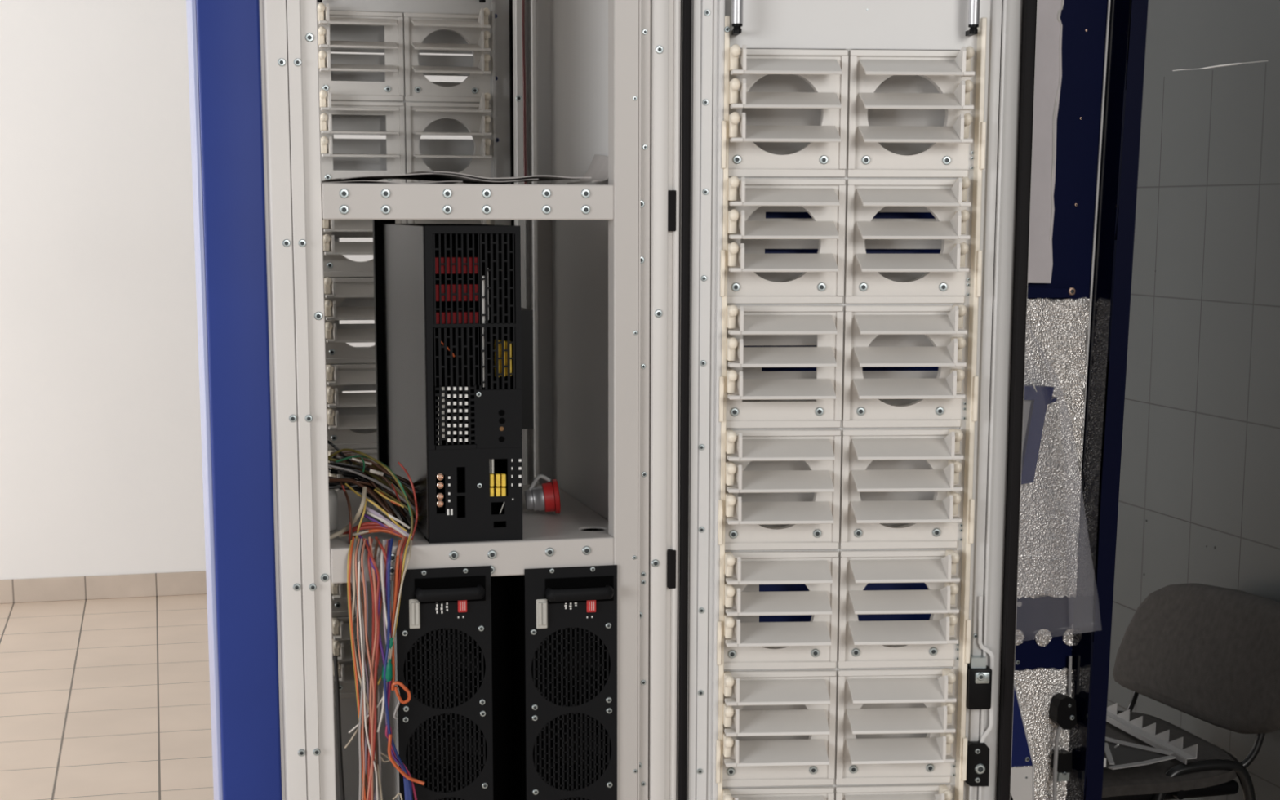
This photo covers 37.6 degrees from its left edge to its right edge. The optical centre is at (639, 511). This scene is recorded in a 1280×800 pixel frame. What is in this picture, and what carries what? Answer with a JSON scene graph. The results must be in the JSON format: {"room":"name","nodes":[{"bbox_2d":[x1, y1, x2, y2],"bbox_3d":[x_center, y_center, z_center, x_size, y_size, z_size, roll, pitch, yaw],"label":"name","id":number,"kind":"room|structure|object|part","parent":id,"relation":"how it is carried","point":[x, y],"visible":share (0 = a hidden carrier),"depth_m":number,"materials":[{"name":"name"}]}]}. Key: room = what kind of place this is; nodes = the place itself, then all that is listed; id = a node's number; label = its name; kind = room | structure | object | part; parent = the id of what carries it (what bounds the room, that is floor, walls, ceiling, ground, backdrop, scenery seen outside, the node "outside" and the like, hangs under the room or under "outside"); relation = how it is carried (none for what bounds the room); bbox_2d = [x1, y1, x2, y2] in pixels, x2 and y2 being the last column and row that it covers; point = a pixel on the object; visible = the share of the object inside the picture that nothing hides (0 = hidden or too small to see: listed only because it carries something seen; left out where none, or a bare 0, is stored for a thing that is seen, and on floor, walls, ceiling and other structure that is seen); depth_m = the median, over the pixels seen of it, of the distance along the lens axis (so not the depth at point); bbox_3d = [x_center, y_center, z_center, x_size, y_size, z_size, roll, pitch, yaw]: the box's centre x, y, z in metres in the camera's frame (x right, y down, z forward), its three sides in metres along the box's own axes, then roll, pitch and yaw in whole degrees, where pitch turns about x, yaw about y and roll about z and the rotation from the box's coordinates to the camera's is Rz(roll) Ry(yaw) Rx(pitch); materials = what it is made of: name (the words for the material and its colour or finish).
{"room":"server room","nodes":[
{"label":"server room","id":0,"kind":"room"},
{"bbox_2d":[0,594,213,799],"bbox_3d":[-2.255,1.351,1.663,8.350,0.100,11.890,-2,9,-14],"label":"floor","id":1,"kind":"structure","parent":0,"point":[106,699],"depth_m":6.05,"materials":[{"name":"beige tile"}]},
{"bbox_2d":[186,0,1037,799],"bbox_3d":[-0.164,-0.013,3.134,1.110,2.140,1.419,-2,9,-14],"label":"tall cabinet","id":2,"kind":"object","parent":1,"relation":"on","point":[779,350],"visible":0.94,"depth_m":2.55,"materials":[{"name":"white metal"}]},
{"bbox_3d":[-0.589,0.055,2.575,0.006,2.060,0.298,-2,9,-14],"label":"edge trim","id":3,"kind":"part","parent":2,"relation":"part of","materials":[{"name":"blue paint"}]},
{"bbox_3d":[-0.553,0.052,2.596,0.076,2.060,0.334,-2,9,-14],"label":"corner post","id":4,"kind":"part","parent":2,"relation":"part of","materials":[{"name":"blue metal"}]},
{"bbox_2d":[328,488,337,531],"bbox_3d":[-0.464,-0.010,2.617,0.084,0.068,0.084,-2,9,-14],"label":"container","id":5,"kind":"object","parent":2,"relation":"on","point":[333,512],"visible":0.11,"depth_m":2.60,"materials":[{"name":"white plastic"}]},
{"bbox_2d":[333,655,345,799],"bbox_3d":[-0.401,0.333,2.514,0.011,0.288,0.006,-2,9,-14],"label":"cable","id":6,"kind":"object","parent":2,"relation":"attached to","point":[335,657],"visible":1,"depth_m":2.50,"materials":[{"name":"black plastic"}]},
{"bbox_2d":[330,581,356,617],"bbox_3d":[-0.526,0.123,3.681,0.164,0.167,0.066,-2,9,-14],"label":"vent","id":7,"kind":"object","parent":2,"relation":"attached to","point":[340,608],"depth_m":3.69,"materials":[{"name":"white plastic"}]},
{"bbox_2d":[331,616,360,698],"bbox_3d":[-0.527,0.287,3.707,0.164,0.167,0.066,-2,9,-14],"label":"vent","id":8,"kind":"object","parent":2,"relation":"attached to","point":[340,624],"depth_m":3.68,"materials":[{"name":"white plastic"}]},
{"bbox_2d":[323,276,375,364],"bbox_3d":[-0.525,-0.367,3.603,0.164,0.167,0.066,-2,9,-14],"label":"vent","id":9,"kind":"object","parent":2,"relation":"attached to","point":[336,289],"depth_m":3.59,"materials":[{"name":"white plastic"}]},
{"bbox_2d":[325,364,377,449],"bbox_3d":[-0.526,-0.204,3.629,0.164,0.167,0.066,-2,9,-14],"label":"vent","id":10,"kind":"object","parent":2,"relation":"attached to","point":[338,376],"depth_m":3.62,"materials":[{"name":"white plastic"}]},
{"bbox_2d":[328,448,377,491],"bbox_3d":[-0.526,-0.040,3.655,0.164,0.167,0.066,-2,9,-14],"label":"vent","id":11,"kind":"object","parent":2,"relation":"attached to","point":[371,452],"depth_m":3.65,"materials":[{"name":"white plastic"}]},
{"bbox_2d":[316,2,404,101],"bbox_3d":[-0.523,-0.860,3.520,0.164,0.174,0.056,-2,9,-14],"label":"vent","id":12,"kind":"object","parent":2,"relation":"attached to","point":[390,15],"depth_m":3.53,"materials":[{"name":"white plastic"}]},
{"bbox_2d":[319,89,405,182],"bbox_3d":[-0.523,-0.701,3.545,0.164,0.183,0.056,-2,9,-14],"label":"vent","id":13,"kind":"object","parent":2,"relation":"attached to","point":[391,104],"depth_m":3.56,"materials":[{"name":"white plastic"}]},
{"bbox_2d":[322,219,405,277],"bbox_3d":[-0.525,-0.531,3.577,0.164,0.167,0.066,-2,9,-14],"label":"vent","id":14,"kind":"object","parent":2,"relation":"attached to","point":[335,264],"depth_m":3.58,"materials":[{"name":"white plastic"}]},
{"bbox_2d":[327,440,420,544],"bbox_3d":[-0.364,-0.025,2.586,0.149,0.166,0.166,-2,9,-14],"label":"wire tangle","id":15,"kind":"object","parent":2,"relation":"on","point":[373,479],"visible":0.97,"depth_m":2.55,"materials":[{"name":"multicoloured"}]},
{"bbox_2d":[344,533,424,799],"bbox_3d":[-0.343,0.216,2.503,0.105,0.369,0.053,-1,9,-10],"label":"wire bundle","id":16,"kind":"object","parent":2,"relation":"hanging from","point":[369,705],"visible":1,"depth_m":2.48,"materials":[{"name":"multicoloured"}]},
{"bbox_2d":[321,180,462,183],"bbox_3d":[-0.369,-0.459,2.633,0.186,0.004,0.360,-2,9,-14],"label":"paper sheet","id":17,"kind":"object","parent":2,"relation":"on","point":[348,181],"visible":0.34,"depth_m":2.48,"materials":[{"name":"white paper"}]},
{"bbox_2d":[321,173,538,184],"bbox_3d":[-0.309,-0.470,2.652,0.260,0.014,0.390,-2,9,-14],"label":"cable","id":18,"kind":"object","parent":17,"relation":"on","point":[415,176],"visible":0.8,"depth_m":2.56,"materials":[{"name":"black plastic"}]},
{"bbox_2d":[407,171,591,182],"bbox_3d":[-0.216,-0.476,2.670,0.210,0.012,0.400,-2,9,-14],"label":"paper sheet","id":19,"kind":"object","parent":18,"relation":"on","point":[541,178],"visible":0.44,"depth_m":2.52,"materials":[{"name":"white paper"}]},
{"bbox_3d":[-0.510,-0.118,3.663,0.542,2.060,0.016,-2,9,-14],"label":"door","id":20,"kind":"part","parent":2,"relation":"part of","materials":[{"name":"white metal"}]},
{"bbox_2d":[360,565,493,799],"bbox_3d":[-0.324,0.279,2.780,0.127,0.530,0.547,-2,9,-14],"label":"module","id":21,"kind":"object","parent":2,"relation":"on","point":[442,735],"visible":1,"depth_m":2.53,"materials":[{"name":"black metal"}]},
{"bbox_2d":[404,628,483,708],"bbox_3d":[-0.262,0.210,2.524,0.105,0.112,0.002,-2,9,-14],"label":"fan grille","id":22,"kind":"object","parent":21,"relation":"attached to","point":[442,666],"depth_m":2.52,"materials":[{"name":"black metal"}]},
{"bbox_2d":[407,713,485,792],"bbox_3d":[-0.261,0.326,2.543,0.105,0.112,0.002,-2,9,-14],"label":"fan grille","id":23,"kind":"object","parent":21,"relation":"attached to","point":[444,750],"depth_m":2.54,"materials":[{"name":"black metal"}]},
{"bbox_3d":[-0.252,0.108,2.497,0.092,0.016,0.023,-2,9,-14],"label":"handle","id":24,"kind":"part","parent":21,"relation":"part of","materials":[{"name":"black plastic"}]},
{"bbox_2d":[436,797,462,799],"bbox_3d":[-0.262,0.442,2.561,0.105,0.112,0.002,-2,9,-14],"label":"fan grille","id":25,"kind":"object","parent":21,"relation":"attached to","point":[437,798],"depth_m":2.55,"materials":[{"name":"black metal"}]},
{"bbox_3d":[-0.253,0.104,2.508,0.095,0.034,0.002,-2,9,-14],"label":"handle dish","id":26,"kind":"part","parent":21,"relation":"part of","materials":[{"name":"black plastic"}]},
{"bbox_2d":[457,600,466,612],"bbox_3d":[-0.237,0.126,2.513,0.012,0.017,0.004,-2,9,-14],"label":"switch","id":27,"kind":"object","parent":21,"relation":"attached to","point":[462,604],"depth_m":2.51,"materials":[{"name":"red plastic"}]},
{"bbox_2d":[403,7,491,102],"bbox_3d":[-0.363,-0.867,3.565,0.164,0.174,0.066,-2,9,-14],"label":"vent","id":28,"kind":"object","parent":2,"relation":"attached to","point":[473,24],"depth_m":3.57,"materials":[{"name":"white plastic"}]},
{"bbox_2d":[404,92,492,183],"bbox_3d":[-0.363,-0.708,3.591,0.164,0.183,0.066,-2,9,-14],"label":"vent","id":29,"kind":"object","parent":2,"relation":"attached to","point":[473,110],"depth_m":3.59,"materials":[{"name":"white plastic"}]},
{"bbox_2d":[407,219,491,224],"bbox_3d":[-0.364,-0.537,3.618,0.164,0.167,0.066,-2,9,-14],"label":"vent","id":30,"kind":"object","parent":2,"relation":"attached to","point":[409,221],"depth_m":3.62,"materials":[{"name":"white plastic"}]},
{"bbox_2d":[372,219,533,543],"bbox_3d":[-0.266,-0.214,2.724,0.178,0.439,0.491,-2,9,-14],"label":"computer unit","id":31,"kind":"object","parent":2,"relation":"on","point":[454,335],"visible":1,"depth_m":2.51,"materials":[{"name":"black metal"}]},
{"bbox_2d":[435,492,444,499],"bbox_3d":[-0.266,-0.021,2.502,0.009,0.009,0.007,-2,9,-14],"label":"socket","id":32,"kind":"object","parent":31,"relation":"attached to","point":[439,495],"depth_m":2.50,"materials":[{"name":"gold metal"}]},
{"bbox_2d":[435,481,444,488],"bbox_3d":[-0.266,-0.036,2.500,0.009,0.009,0.007,-2,9,-14],"label":"socket","id":33,"kind":"object","parent":31,"relation":"attached to","point":[440,485],"depth_m":2.50,"materials":[{"name":"gold metal"}]},
{"bbox_2d":[435,473,444,479],"bbox_3d":[-0.266,-0.047,2.498,0.009,0.009,0.007,-2,9,-14],"label":"socket","id":34,"kind":"object","parent":31,"relation":"attached to","point":[439,476],"depth_m":2.50,"materials":[{"name":"gold metal"}]},
{"bbox_2d":[436,499,444,506],"bbox_3d":[-0.266,-0.011,2.503,0.009,0.009,0.007,-2,9,-14],"label":"socket","id":35,"kind":"object","parent":31,"relation":"attached to","point":[440,503],"depth_m":2.50,"materials":[{"name":"gold metal"}]},
{"bbox_2d":[435,257,478,273],"bbox_3d":[-0.244,-0.325,2.477,0.062,0.021,0.026,-2,9,-14],"label":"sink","id":36,"kind":"object","parent":31,"relation":"in","point":[442,264],"depth_m":2.46,"materials":[{"name":"red metal"}]},
{"bbox_2d":[435,284,478,301],"bbox_3d":[-0.244,-0.290,2.482,0.062,0.021,0.026,-2,9,-14],"label":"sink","id":37,"kind":"object","parent":31,"relation":"in","point":[444,292],"depth_m":2.47,"materials":[{"name":"red metal"}]},
{"bbox_2d":[435,311,479,324],"bbox_3d":[-0.245,-0.257,2.487,0.062,0.014,0.026,-2,9,-14],"label":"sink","id":38,"kind":"object","parent":31,"relation":"in","point":[442,317],"depth_m":2.47,"materials":[{"name":"red metal"}]},
{"bbox_3d":[-0.219,-0.167,2.492,0.126,0.419,0.003,-2,9,-14],"label":"plate","id":39,"kind":"part","parent":31,"relation":"part of","materials":[{"name":"black metal"}]},
{"bbox_2d":[321,182,613,219],"bbox_3d":[-0.293,-0.443,2.692,0.450,0.046,0.529,-2,9,-14],"label":"shelf","id":40,"kind":"object","parent":2,"relation":"attached to","point":[340,201],"depth_m":2.44,"materials":[{"name":"white metal"}]},
{"bbox_2d":[329,484,613,583],"bbox_3d":[-0.294,0.025,2.767,0.450,0.046,0.529,-2,9,-14],"label":"shelf","id":41,"kind":"object","parent":2,"relation":"attached to","point":[549,540],"depth_m":2.55,"materials":[{"name":"white metal"}]},
{"bbox_3d":[-0.226,-0.117,3.660,0.029,2.060,0.050,-2,9,-14],"label":"frame","id":42,"kind":"part","parent":2,"relation":"part of","materials":[{"name":"grey metal"}]},
{"bbox_2d":[524,474,560,513],"bbox_3d":[-0.141,-0.026,2.734,0.053,0.058,0.051,-2,9,-14],"label":"plug","id":43,"kind":"object","parent":2,"relation":"on","point":[546,497],"visible":1,"depth_m":2.72,"materials":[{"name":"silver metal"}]},
{"bbox_3d":[-0.156,-0.027,3.097,0.028,2.060,0.030,-2,9,-14],"label":"post","id":44,"kind":"part","parent":2,"relation":"part of","materials":[{"name":"grey metal"}]},
{"bbox_2d":[510,528,617,799],"bbox_3d":[-0.156,0.273,2.822,0.128,0.530,0.547,-2,9,-14],"label":"module","id":45,"kind":"object","parent":2,"relation":"on","point":[564,620],"visible":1,"depth_m":2.58,"materials":[{"name":"black metal"}]},
{"bbox_2d":[533,627,608,706],"bbox_3d":[-0.094,0.212,2.568,0.105,0.112,0.002,-2,9,-14],"label":"fan grille","id":46,"kind":"object","parent":45,"relation":"attached to","point":[568,664],"depth_m":2.57,"materials":[{"name":"black metal"}]},
{"bbox_2d":[534,712,609,791],"bbox_3d":[-0.093,0.330,2.587,0.105,0.112,0.002,-2,9,-14],"label":"fan grille","id":47,"kind":"object","parent":45,"relation":"attached to","point":[570,748],"depth_m":2.59,"materials":[{"name":"black metal"}]},
{"bbox_2d":[562,796,586,799],"bbox_3d":[-0.094,0.448,2.606,0.105,0.112,0.002,-2,9,-14],"label":"fan grille","id":48,"kind":"object","parent":45,"relation":"attached to","point":[563,797],"depth_m":2.60,"materials":[{"name":"black metal"}]},
{"bbox_3d":[-0.081,0.110,2.542,0.092,0.016,0.023,-2,9,-14],"label":"handle","id":49,"kind":"part","parent":45,"relation":"part of","materials":[{"name":"black plastic"}]},
{"bbox_3d":[-0.082,0.106,2.553,0.095,0.035,0.002,-2,9,-14],"label":"handle dish","id":50,"kind":"part","parent":45,"relation":"part of","materials":[{"name":"black plastic"}]},
{"bbox_2d":[586,600,595,612],"bbox_3d":[-0.066,0.128,2.558,0.013,0.017,0.004,-2,9,-14],"label":"switch","id":51,"kind":"object","parent":45,"relation":"attached to","point":[591,604],"depth_m":2.56,"materials":[{"name":"red plastic"}]},
{"bbox_3d":[-0.078,0.013,2.844,0.004,2.060,0.505,-2,9,-14],"label":"panel","id":52,"kind":"part","parent":2,"relation":"part of","materials":[{"name":"grey metal"}]},
{"bbox_2d":[566,154,608,183],"bbox_3d":[-0.065,-0.477,2.604,0.041,0.042,0.160,-2,9,-14],"label":"paper sheet","id":53,"kind":"object","parent":2,"relation":"on","point":[597,170],"visible":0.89,"depth_m":2.62,"materials":[{"name":"white paper"}]},
{"bbox_3d":[-0.118,-0.048,3.229,0.044,2.060,1.250,-2,9,-14],"label":"panel","id":54,"kind":"part","parent":2,"relation":"part of","materials":[{"name":"white metal"}]},
{"bbox_3d":[-0.015,0.055,2.584,0.050,2.060,0.036,-2,9,-14],"label":"frame post","id":55,"kind":"part","parent":2,"relation":"part of","materials":[{"name":"white metal"}]},
{"bbox_2d":[722,786,834,799],"bbox_3d":[0.194,0.471,2.642,0.167,0.170,0.088,-2,9,-14],"label":"vent","id":56,"kind":"object","parent":2,"relation":"attached to","point":[729,793],"depth_m":2.64,"materials":[{"name":"white plastic"}]},
{"bbox_2d":[722,669,836,787],"bbox_3d":[0.194,0.305,2.615,0.167,0.170,0.088,-2,9,-14],"label":"vent","id":57,"kind":"object","parent":2,"relation":"attached to","point":[810,761],"depth_m":2.61,"materials":[{"name":"white plastic"}]},
{"bbox_2d":[724,550,838,670],"bbox_3d":[0.195,0.138,2.589,0.167,0.170,0.088,-2,9,-14],"label":"vent","id":58,"kind":"object","parent":2,"relation":"attached to","point":[813,645],"depth_m":2.59,"materials":[{"name":"white plastic"}]},
{"bbox_2d":[724,429,840,551],"bbox_3d":[0.195,-0.029,2.562,0.167,0.170,0.088,-2,9,-14],"label":"vent","id":59,"kind":"object","parent":2,"relation":"attached to","point":[815,522],"depth_m":2.56,"materials":[{"name":"white plastic"}]},
{"bbox_2d":[726,304,843,428],"bbox_3d":[0.196,-0.195,2.533,0.167,0.170,0.082,-2,9,-14],"label":"vent","id":60,"kind":"object","parent":2,"relation":"attached to","point":[824,321],"depth_m":2.54,"materials":[{"name":"white plastic"}]},
{"bbox_2d":[727,175,845,303],"bbox_3d":[0.196,-0.362,2.510,0.167,0.170,0.088,-2,9,-14],"label":"vent","id":61,"kind":"object","parent":2,"relation":"attached to","point":[823,281],"depth_m":2.51,"materials":[{"name":"white plastic"}]},
{"bbox_2d":[728,44,848,177],"bbox_3d":[0.196,-0.529,2.483,0.167,0.170,0.088,-2,9,-14],"label":"vent","id":62,"kind":"object","parent":2,"relation":"attached to","point":[824,67],"depth_m":2.49,"materials":[{"name":"white plastic"}]},
{"bbox_3d":[0.283,0.058,2.632,0.465,1.960,0.088,0,9,-4],"label":"door","id":63,"kind":"part","parent":2,"relation":"part of","materials":[{"name":"white metal"}]},
{"bbox_2d":[835,783,952,799],"bbox_3d":[0.362,0.470,2.653,0.163,0.170,0.090,-2,9,-14],"label":"vent","id":64,"kind":"object","parent":2,"relation":"attached to","point":[842,791],"depth_m":2.65,"materials":[{"name":"white plastic"}]},
{"bbox_2d":[835,667,956,785],"bbox_3d":[0.363,0.303,2.626,0.163,0.170,0.090,-2,9,-14],"label":"vent","id":65,"kind":"object","parent":2,"relation":"attached to","point":[930,758],"depth_m":2.62,"materials":[{"name":"white plastic"}]},
{"bbox_2d":[837,549,959,668],"bbox_3d":[0.363,0.137,2.600,0.163,0.170,0.090,-2,9,-14],"label":"vent","id":66,"kind":"object","parent":2,"relation":"attached to","point":[934,642],"depth_m":2.60,"materials":[{"name":"white plastic"}]},
{"bbox_2d":[840,428,964,549],"bbox_3d":[0.363,-0.030,2.573,0.163,0.170,0.090,-2,9,-14],"label":"vent","id":67,"kind":"object","parent":2,"relation":"attached to","point":[936,522],"depth_m":2.57,"materials":[{"name":"white plastic"}]},
{"bbox_2d":[842,304,967,427],"bbox_3d":[0.364,-0.197,2.547,0.163,0.170,0.090,-2,9,-14],"label":"vent","id":68,"kind":"object","parent":2,"relation":"attached to","point":[942,397],"depth_m":2.55,"materials":[{"name":"white plastic"}]},
{"bbox_2d":[844,176,971,303],"bbox_3d":[0.364,-0.363,2.520,0.163,0.170,0.090,-2,9,-14],"label":"vent","id":69,"kind":"object","parent":2,"relation":"attached to","point":[948,277],"depth_m":2.52,"materials":[{"name":"white plastic"}]},
{"bbox_2d":[847,45,975,177],"bbox_3d":[0.364,-0.530,2.494,0.163,0.170,0.090,-2,9,-14],"label":"vent","id":70,"kind":"object","parent":2,"relation":"attached to","point":[951,69],"depth_m":2.50,"materials":[{"name":"white plastic"}]},
{"bbox_3d":[0.472,0.219,2.622,0.024,0.034,0.034,0,9,-4],"label":"lock plate","id":71,"kind":"part","parent":2,"relation":"part of","materials":[{"name":"silver metal"}]},
{"bbox_3d":[0.480,0.285,2.638,0.031,0.341,0.006,0,9,-4],"label":"lock rod","id":72,"kind":"part","parent":2,"relation":"part of","materials":[{"name":"white metal"}]},
{"bbox_2d":[1009,0,1148,799],"bbox_3d":[0.648,0.197,3.051,0.260,2.198,0.107,-2,9,-14],"label":"door","id":73,"kind":"structure","parent":1,"relation":"on","point":[1091,54],"depth_m":3.00,"materials":[{"name":"blue metal"}]},
{"bbox_2d":[1026,324,1066,466],"bbox_3d":[0.659,-0.065,2.975,0.198,0.556,0.042,-2,9,-14],"label":"plastic film","id":74,"kind":"object","parent":73,"relation":"hanging from","point":[1026,324],"visible":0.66,"depth_m":2.95,"materials":[{"name":"grey"}]},
{"bbox_3d":[0.698,0.397,3.097,0.038,0.322,0.016,-8,12,-41],"label":"latch rod","id":75,"kind":"part","parent":73,"relation":"part of","materials":[{"name":"grey metal"}]},
{"bbox_3d":[0.697,0.435,3.100,0.020,0.015,0.010,-2,9,-14],"label":"latch plate","id":76,"kind":"part","parent":73,"relation":"part of","materials":[{"name":"silver metal"}]},
{"bbox_2d":[1102,582,1279,799],"bbox_3d":[1.009,0.550,3.925,0.525,0.779,0.666,-2,9,-14],"label":"office chair","id":77,"kind":"object","parent":1,"relation":"on","point":[1210,654],"depth_m":3.84,"materials":[{"name":"grey fabric"}]},
{"bbox_3d":[0.936,0.475,3.751,0.195,0.023,0.224,-8,12,-42],"label":"metal bracket","id":78,"kind":"part","parent":77,"relation":"part of","materials":[{"name":"white metal"}]},
{"bbox_3d":[1.032,0.442,3.954,0.024,0.040,0.490,-2,9,-14],"label":"comb strip","id":79,"kind":"part","parent":77,"relation":"part of","materials":[{"name":"white plastic"}]},
{"bbox_3d":[0.963,0.508,3.928,0.440,0.074,0.480,-2,9,-14],"label":"seat","id":80,"kind":"part","parent":77,"relation":"part of","materials":[{"name":"grey fabric"}]},
{"bbox_3d":[1.067,0.557,3.722,0.020,0.020,0.020,-2,9,-14],"label":"knob","id":81,"kind":"part","parent":77,"relation":"part of","materials":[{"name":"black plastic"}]},
{"bbox_3d":[1.204,0.298,3.935,0.124,0.282,0.666,-2,9,-14],"label":"backrest","id":82,"kind":"part","parent":77,"relation":"part of","materials":[{"name":"grey fabric"}]},
{"bbox_3d":[1.133,0.729,3.778,0.362,0.474,0.033,-2,9,-14],"label":"leg frame","id":83,"kind":"part","parent":77,"relation":"part of","materials":[{"name":"black metal"}]},
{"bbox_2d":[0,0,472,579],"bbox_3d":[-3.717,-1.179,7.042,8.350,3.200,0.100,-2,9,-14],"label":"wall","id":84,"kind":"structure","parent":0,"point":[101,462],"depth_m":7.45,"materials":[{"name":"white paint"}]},
{"bbox_2d":[0,570,206,603],"bbox_3d":[-3.755,0.365,7.220,8.250,0.096,0.012,-2,9,-14],"label":"baseboard","id":85,"kind":"structure","parent":84,"relation":"attached to","point":[184,583],"depth_m":7.61,"materials":[{"name":"beige tile"}]},
{"bbox_2d":[1106,0,1279,799],"bbox_3d":[1.757,-0.424,2.370,0.100,3.200,11.790,-2,9,-14],"label":"wall","id":86,"kind":"structure","parent":0,"point":[1200,458],"depth_m":4.15,"materials":[{"name":"grey tile"}]},
{"bbox_2d":[1172,60,1268,71],"bbox_3d":[1.252,-0.966,4.069,0.003,0.008,0.379,-2,9,-14],"label":"trim","id":87,"kind":"structure","parent":86,"relation":"attached to","point":[1265,60],"depth_m":4.05,"materials":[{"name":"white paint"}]}
]}

